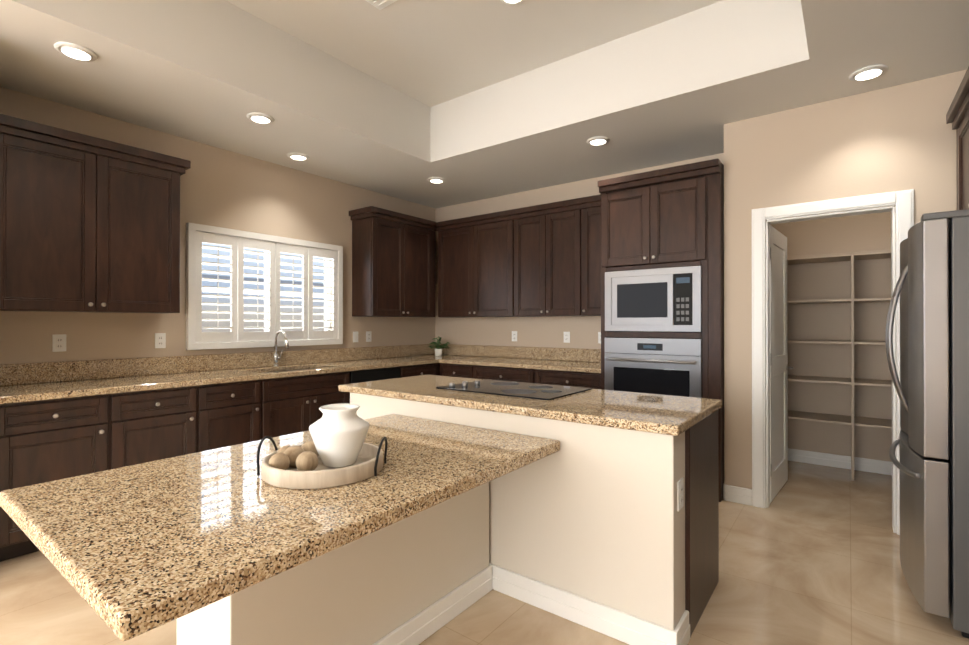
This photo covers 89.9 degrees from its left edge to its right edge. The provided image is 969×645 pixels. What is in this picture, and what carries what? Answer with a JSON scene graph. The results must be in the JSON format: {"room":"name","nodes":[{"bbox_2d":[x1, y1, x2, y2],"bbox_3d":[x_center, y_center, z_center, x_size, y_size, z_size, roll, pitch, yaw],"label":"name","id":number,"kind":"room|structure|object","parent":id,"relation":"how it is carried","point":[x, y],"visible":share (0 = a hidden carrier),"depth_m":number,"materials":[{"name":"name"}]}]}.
{"room":"kitchen","nodes":[
{"label":"kitchen","id":0,"kind":"room"},
{"bbox_2d":[0,87,434,363],"bbox_3d":[-1.953,-0.377,4.627,0.150,3.400,4.500,0,0,37],"label":"wall","id":1,"kind":"structure","parent":0,"point":[222,188],"depth_m":4.03,"materials":[{"name":"beige paint"}]},
{"bbox_2d":[52,334,65,351],"bbox_3d":[-2.867,0.139,3.274,0.008,0.116,0.072,0,0,37],"label":"electrical outlet","id":2,"kind":"object","parent":1,"relation":"attached to","point":[58,342],"visible":1,"depth_m":3.27,"materials":[{"name":"white plastic"}]},
{"bbox_2d":[0,114,190,313],"bbox_3d":[-2.650,-0.634,3.258,0.372,1.125,1.100,0,0,37],"label":"upper cabinet","id":3,"kind":"object","parent":1,"relation":"attached to","point":[89,223],"visible":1,"depth_m":3.13,"materials":[{"name":"brown wood"}]},
{"bbox_2d":[155,333,165,347],"bbox_3d":[-2.507,0.140,3.754,0.008,0.116,0.072,0,0,37],"label":"electrical outlet","id":4,"kind":"object","parent":1,"relation":"attached to","point":[160,340],"visible":1,"depth_m":3.75,"materials":[{"name":"white plastic"}]},
{"bbox_2d":[186,222,342,349],"bbox_3d":[-1.975,-0.287,4.506,0.159,1.020,1.480,0,0,37],"label":"window shutters","id":5,"kind":"object","parent":1,"relation":"attached to","point":[238,242],"visible":1,"depth_m":4.37,"materials":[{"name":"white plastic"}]},
{"bbox_2d":[353,331,357,341],"bbox_3d":[-1.391,0.155,5.242,0.008,0.116,0.072,0,0,37],"label":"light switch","id":6,"kind":"object","parent":1,"relation":"attached to","point":[355,336],"visible":1,"depth_m":5.23,"materials":[{"name":"white plastic"}]},
{"bbox_2d":[366,331,371,341],"bbox_3d":[-1.283,0.156,5.386,0.008,0.116,0.072,0,0,37],"label":"electrical outlet","id":7,"kind":"object","parent":1,"relation":"attached to","point":[368,336],"visible":1,"depth_m":5.38,"materials":[{"name":"white plastic"}]},
{"bbox_2d":[349,206,436,316],"bbox_3d":[-0.992,-0.626,5.470,0.372,1.125,1.030,0,0,37],"label":"upper cabinet","id":8,"kind":"object","parent":1,"relation":"attached to","point":[393,263],"visible":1,"depth_m":5.24,"materials":[{"name":"brown wood"}]},
{"bbox_2d":[0,461,968,644],"bbox_3d":[-2.680,1.375,2.392,9.660,0.120,10.660,0,0,37],"label":"floor","id":9,"kind":"structure","parent":0,"point":[810,555],"depth_m":2.33,"materials":[{"name":"tile"}]},
{"bbox_2d":[0,392,127,561],"bbox_3d":[-2.694,0.878,2.990,0.617,0.880,0.607,0,0,37],"label":"base cabinet","id":10,"kind":"object","parent":9,"relation":"on","point":[42,441],"depth_m":2.79,"materials":[{"name":"black wood"}]},
{"bbox_2d":[0,344,439,403],"bbox_3d":[-1.620,0.355,4.393,0.654,0.175,4.167,0,0,37],"label":"countertop","id":11,"kind":"structure","parent":10,"relation":"on","point":[24,382],"depth_m":3.66,"materials":[{"name":"stone"}]},
{"bbox_2d":[273,330,288,366],"bbox_3d":[-1.821,0.233,4.387,0.233,0.336,0.094,0,0,37],"label":"faucet","id":12,"kind":"object","parent":11,"relation":"on","point":[276,357],"visible":1,"depth_m":4.41,"materials":[{"name":"silver metal"}]},
{"bbox_2d":[429,336,448,355],"bbox_3d":[-0.543,0.287,5.894,0.266,0.239,0.276,0,0,37],"label":"potted plant","id":13,"kind":"object","parent":11,"relation":"on","point":[438,351],"visible":1,"depth_m":5.88,"materials":[{"name":"green plant"}]},
{"bbox_2d":[128,384,211,465],"bbox_3d":[-2.404,0.879,3.377,0.617,0.880,0.649,0,0,37],"label":"base cabinet","id":14,"kind":"object","parent":9,"relation":"on","point":[169,422],"depth_m":3.26,"materials":[{"name":"black wood"}]},
{"bbox_2d":[212,379,271,448],"bbox_3d":[-2.113,0.880,3.765,0.617,0.880,0.609,0,0,37],"label":"base cabinet","id":15,"kind":"object","parent":9,"relation":"on","point":[241,411],"depth_m":3.64,"materials":[{"name":"black wood"}]},
{"bbox_2d":[177,482,491,644],"bbox_3d":[-0.507,0.947,2.000,0.410,0.735,1.278,0,0,37],"label":"kitchen island","id":16,"kind":"object","parent":9,"relation":"on","point":[418,578],"visible":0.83,"depth_m":1.82,"materials":[{"name":"beige paint"}]},
{"bbox_2d":[0,414,559,640],"bbox_3d":[-0.590,0.553,1.854,1.095,0.050,1.652,0,0,37],"label":"island countertop","id":17,"kind":"structure","parent":16,"relation":"on","point":[131,552],"depth_m":1.36,"materials":[{"name":"stone"}]},
{"bbox_2d":[257,436,387,488],"bbox_3d":[-0.571,0.467,1.733,0.424,0.120,0.410,0,0,37],"label":"tray","id":18,"kind":"object","parent":17,"relation":"on","point":[301,466],"visible":0.81,"depth_m":1.62,"materials":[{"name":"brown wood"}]},
{"bbox_2d":[309,403,369,467],"bbox_3d":[-0.526,0.408,1.762,0.212,0.207,0.212,0,0,37],"label":"vase","id":19,"kind":"object","parent":18,"relation":"on","point":[338,432],"visible":1,"depth_m":1.70,"materials":[{"name":"white ceramic"}]},
{"bbox_2d":[349,367,399,383],"bbox_3d":[-1.258,0.888,4.852,0.646,0.872,0.610,0,0,37],"label":"dishwasher","id":20,"kind":"object","parent":9,"relation":"on","point":[358,376],"visible":0.19,"depth_m":4.66,"materials":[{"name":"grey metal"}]},
{"bbox_2d":[400,363,439,377],"bbox_3d":[-0.927,0.886,5.347,0.617,0.880,0.570,0,0,37],"label":"base cabinet","id":21,"kind":"object","parent":9,"relation":"on","point":[434,368],"depth_m":5.16,"materials":[{"name":"black wood"}]},
{"bbox_2d":[440,363,479,378],"bbox_3d":[-0.103,0.886,5.472,0.552,0.880,0.617,0,0,37],"label":"base cabinet","id":22,"kind":"object","parent":9,"relation":"on","point":[446,369],"depth_m":5.21,"materials":[{"name":"black wood"}]},
{"bbox_2d":[480,366,539,383],"bbox_3d":[0.360,0.885,5.124,0.894,0.880,0.617,0,0,37],"label":"base cabinet","id":23,"kind":"object","parent":9,"relation":"on","point":[486,372],"depth_m":4.82,"materials":[{"name":"black wood"}]},
{"bbox_2d":[440,344,600,372],"bbox_3d":[0.467,0.357,5.028,1.912,0.175,0.647,0,0,37],"label":"countertop","id":24,"kind":"structure","parent":23,"relation":"on","point":[544,358],"depth_m":5.18,"materials":[{"name":"stone"}]},
{"bbox_2d":[350,393,718,644],"bbox_3d":[0.153,0.877,2.775,2.033,0.880,0.750,0,0,37],"label":"kitchen island","id":25,"kind":"object","parent":9,"relation":"on","point":[591,527],"visible":0.52,"depth_m":2.11,"materials":[{"name":"beige paint"}]},
{"bbox_2d":[339,375,721,435],"bbox_3d":[0.145,0.417,2.792,2.085,0.040,0.815,0,0,37],"label":"island countertop","id":26,"kind":"structure","parent":25,"relation":"on","point":[672,415],"depth_m":2.39,"materials":[{"name":"stone"}]},
{"bbox_2d":[436,379,591,399],"bbox_3d":[0.174,0.381,2.893,0.770,0.030,0.520,0,0,37],"label":"cooktop","id":27,"kind":"object","parent":26,"relation":"in","point":[524,390],"visible":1,"depth_m":2.85,"materials":[{"name":"black glass"}]},
{"bbox_2d":[677,478,683,511],"bbox_3d":[0.792,0.694,1.959,0.008,0.116,0.072,0,0,37],"label":"outlet","id":28,"kind":"object","parent":25,"relation":"attached to","point":[680,493],"visible":1,"depth_m":1.95,"materials":[{"name":"white plastic"}]},
{"bbox_2d":[540,369,600,388],"bbox_3d":[0.922,0.884,4.703,0.798,0.880,0.617,0,0,37],"label":"base cabinet","id":29,"kind":"object","parent":9,"relation":"on","point":[571,378],"depth_m":4.42,"materials":[{"name":"black wood"}]},
{"bbox_2d":[598,158,723,501],"bbox_3d":[1.562,0.067,4.111,0.932,2.510,0.802,0,0,37],"label":"tall cabinet","id":30,"kind":"object","parent":9,"relation":"on","point":[670,217],"visible":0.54,"depth_m":3.73,"materials":[{"name":"brown wood"}]},
{"bbox_2d":[605,266,701,331],"bbox_3d":[1.356,-0.177,3.907,0.757,0.495,0.142,0,0,37],"label":"microwave","id":31,"kind":"object","parent":30,"relation":"in","point":[665,299],"visible":1,"depth_m":3.83,"materials":[{"name":"grey metal"}]},
{"bbox_2d":[605,338,701,397],"bbox_3d":[1.329,0.478,3.870,0.757,0.705,0.190,0,0,37],"label":"wall oven","id":32,"kind":"object","parent":30,"relation":"in","point":[663,366],"visible":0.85,"depth_m":3.81,"materials":[{"name":"grey metal"}]},
{"bbox_2d":[787,249,891,480],"bbox_3d":[3.362,0.341,4.087,1.716,1.960,0.400,0,0,37],"label":"shelf","id":33,"kind":"object","parent":9,"relation":"on","point":[852,420],"visible":0.56,"depth_m":4.06,"materials":[{"name":"beige paint"}]},
{"bbox_2d":[885,209,968,638],"bbox_3d":[2.445,0.422,2.239,0.911,1.785,0.920,0,0,37],"label":"refrigerator","id":34,"kind":"object","parent":9,"relation":"on","point":[931,289],"visible":1,"depth_m":2.07,"materials":[{"name":"grey metal"}]},
{"bbox_2d":[956,129,956,189],"bbox_3d":[2.602,0.100,2.142,0.597,2.430,1.150,0,0,37],"label":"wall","id":35,"kind":"structure","parent":9,"relation":"on","point":[956,159],"depth_m":2.78,"materials":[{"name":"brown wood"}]},
{"bbox_2d":[946,67,968,209],"bbox_3d":[2.556,-0.863,2.139,0.662,0.675,1.174,0,0,37],"label":"upper cabinet","id":36,"kind":"object","parent":35,"relation":"attached to","point":[957,115],"visible":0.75,"depth_m":2.63,"materials":[{"name":"brown wood"}]},
{"bbox_2d":[0,0,968,208],"bbox_3d":[-2.680,-1.815,2.403,9.360,0.660,10.360,0,0,37],"label":"ceiling","id":37,"kind":"structure","parent":0,"point":[470,100],"depth_m":3.30,"materials":[{"name":"white paint"}]},
{"bbox_2d":[54,42,97,61],"bbox_3d":[-2.230,-1.474,2.652,0.184,0.017,0.184,0,0,37],"label":"recessed light","id":38,"kind":"object","parent":37,"relation":"in","point":[78,52],"visible":0.98,"depth_m":2.65,"materials":[{"name":"white"}]},
{"bbox_2d":[247,112,273,123],"bbox_3d":[-1.617,-1.471,3.504,0.184,0.017,0.184,0,0,37],"label":"recessed light","id":39,"kind":"object","parent":37,"relation":"in","point":[263,118],"visible":0.96,"depth_m":3.50,"materials":[{"name":"white"}]},
{"bbox_2d":[287,153,308,159],"bbox_3d":[-1.653,-1.468,4.306,0.184,0.017,0.184,0,0,37],"label":"recessed light","id":40,"kind":"object","parent":37,"relation":"in","point":[298,156],"visible":1,"depth_m":4.31,"materials":[{"name":"white"}]},
{"bbox_2d":[365,0,396,9],"bbox_3d":[-0.626,-1.983,2.826,0.360,0.020,0.360,0,0,37],"label":"ceiling vent","id":41,"kind":"object","parent":37,"relation":"in","point":[379,4],"visible":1,"depth_m":3.00,"materials":[{"name":"white plastic"}]},
{"bbox_2d":[428,177,444,182],"bbox_3d":[-0.497,-1.466,5.014,0.184,0.017,0.184,0,0,37],"label":"recessed light","id":42,"kind":"object","parent":37,"relation":"in","point":[437,180],"visible":0.98,"depth_m":5.00,"materials":[{"name":"white"}]},
{"bbox_2d":[500,0,523,4],"bbox_3d":[0.172,-1.983,2.940,0.184,0.017,0.184,0,0,37],"label":"recessed light","id":43,"kind":"object","parent":37,"relation":"in","point":[508,2],"visible":1,"depth_m":3.00,"materials":[{"name":"white"}]},
{"bbox_2d":[587,136,609,144],"bbox_3d":[0.921,-1.470,3.939,0.184,0.017,0.184,0,0,37],"label":"recessed light","id":44,"kind":"object","parent":37,"relation":"in","point":[598,140],"visible":1,"depth_m":3.93,"materials":[{"name":"white"}]},
{"bbox_2d":[849,64,887,80],"bbox_3d":[2.274,-1.473,2.875,0.184,0.017,0.184,0,0,37],"label":"recessed light","id":45,"kind":"object","parent":37,"relation":"in","point":[864,73],"visible":1,"depth_m":2.87,"materials":[{"name":"white"}]},
{"bbox_2d":[435,154,718,348],"bbox_3d":[0.820,-0.374,5.267,3.520,3.400,0.150,0,0,37],"label":"wall","id":46,"kind":"structure","parent":0,"point":[490,331],"depth_m":5.45,"materials":[{"name":"beige paint"}]},
{"bbox_2d":[512,331,516,340],"bbox_3d":[0.341,0.156,5.525,0.072,0.116,0.008,0,0,37],"label":"electrical outlet","id":47,"kind":"object","parent":46,"relation":"attached to","point":[514,335],"visible":1,"depth_m":5.52,"materials":[{"name":"white plastic"}]},
{"bbox_2d":[435,194,600,317],"bbox_3d":[0.418,-0.627,5.239,2.240,1.125,0.372,0,0,37],"label":"upper cabinet","id":48,"kind":"object","parent":46,"relation":"attached to","point":[542,260],"visible":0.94,"depth_m":5.08,"materials":[{"name":"brown wood"}]},
{"bbox_2d":[564,332,569,342],"bbox_3d":[0.869,0.155,5.129,0.072,0.116,0.008,0,0,37],"label":"electrical outlet","id":49,"kind":"object","parent":46,"relation":"attached to","point":[566,337],"visible":1,"depth_m":5.12,"materials":[{"name":"white plastic"}]},
{"bbox_2d":[598,332,600,343],"bbox_3d":[1.181,0.154,4.895,0.072,0.116,0.008,0,0,37],"label":"electrical outlet","id":50,"kind":"object","parent":46,"relation":"attached to","point":[599,337],"visible":0.42,"depth_m":4.91,"materials":[{"name":"white plastic"}]},
{"bbox_2d":[719,120,741,486],"bbox_3d":[2.024,-0.080,3.838,0.120,2.800,0.630,0,0,37],"label":"wall","id":51,"kind":"structure","parent":0,"point":[731,158],"depth_m":3.59,"materials":[{"name":"beige paint"}]},
{"bbox_2d":[723,483,736,500],"bbox_3d":[1.972,1.263,3.877,0.024,0.115,0.679,0,0,37],"label":"baseboard","id":52,"kind":"structure","parent":51,"relation":"attached to","point":[727,489],"depth_m":3.59,"materials":[{"name":"white"}]},
{"bbox_2d":[771,212,891,461],"bbox_3d":[3.540,-0.078,4.301,1.990,2.800,0.150,0,0,37],"label":"wall","id":53,"kind":"structure","parent":0,"point":[827,280],"depth_m":4.44,"materials":[{"name":"beige paint"}]},
{"bbox_2d":[788,448,891,474],"bbox_3d":[3.477,1.264,4.237,1.720,0.115,0.020,0,0,37],"label":"baseboard","id":54,"kind":"structure","parent":53,"relation":"attached to","point":[818,458],"depth_m":4.41,"materials":[{"name":"white wood"}]},
{"bbox_2d":[742,70,966,533],"bbox_3d":[2.608,-0.082,3.082,1.720,2.800,0.120,0,0,37],"label":"wall","id":55,"kind":"structure","parent":0,"point":[901,137],"depth_m":3.19,"materials":[{"name":"beige paint"}]},
{"bbox_2d":[743,488,751,500],"bbox_3d":[2.374,1.264,4.183,0.020,0.115,1.370,0,0,37],"label":"baseboard","id":56,"kind":"structure","parent":55,"relation":"attached to","point":[747,493],"depth_m":3.51,"materials":[{"name":"white"}]},
{"bbox_2d":[770,225,792,501],"bbox_3d":[2.302,0.299,3.774,0.128,2.018,0.688,0,0,37],"label":"pantry door","id":57,"kind":"structure","parent":55,"relation":"in","point":[779,367],"depth_m":3.79,"materials":[{"name":"white wood"}]},
{"bbox_2d":[752,189,913,534],"bbox_3d":[2.316,0.251,3.283,0.880,2.135,0.146,0,0,37],"label":"door frame","id":58,"kind":"structure","parent":55,"relation":"attached to","point":[902,220],"depth_m":3.44,"materials":[{"name":"white wood"}]},
{"label":"outside","id":59,"kind":"structure","parent":0,"visible":0},
{"bbox_2d":[202,243,323,331],"bbox_3d":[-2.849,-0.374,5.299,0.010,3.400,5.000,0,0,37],"label":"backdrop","id":60,"kind":"structure","parent":59,"point":[246,301],"depth_m":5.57,"materials":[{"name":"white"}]}
]}

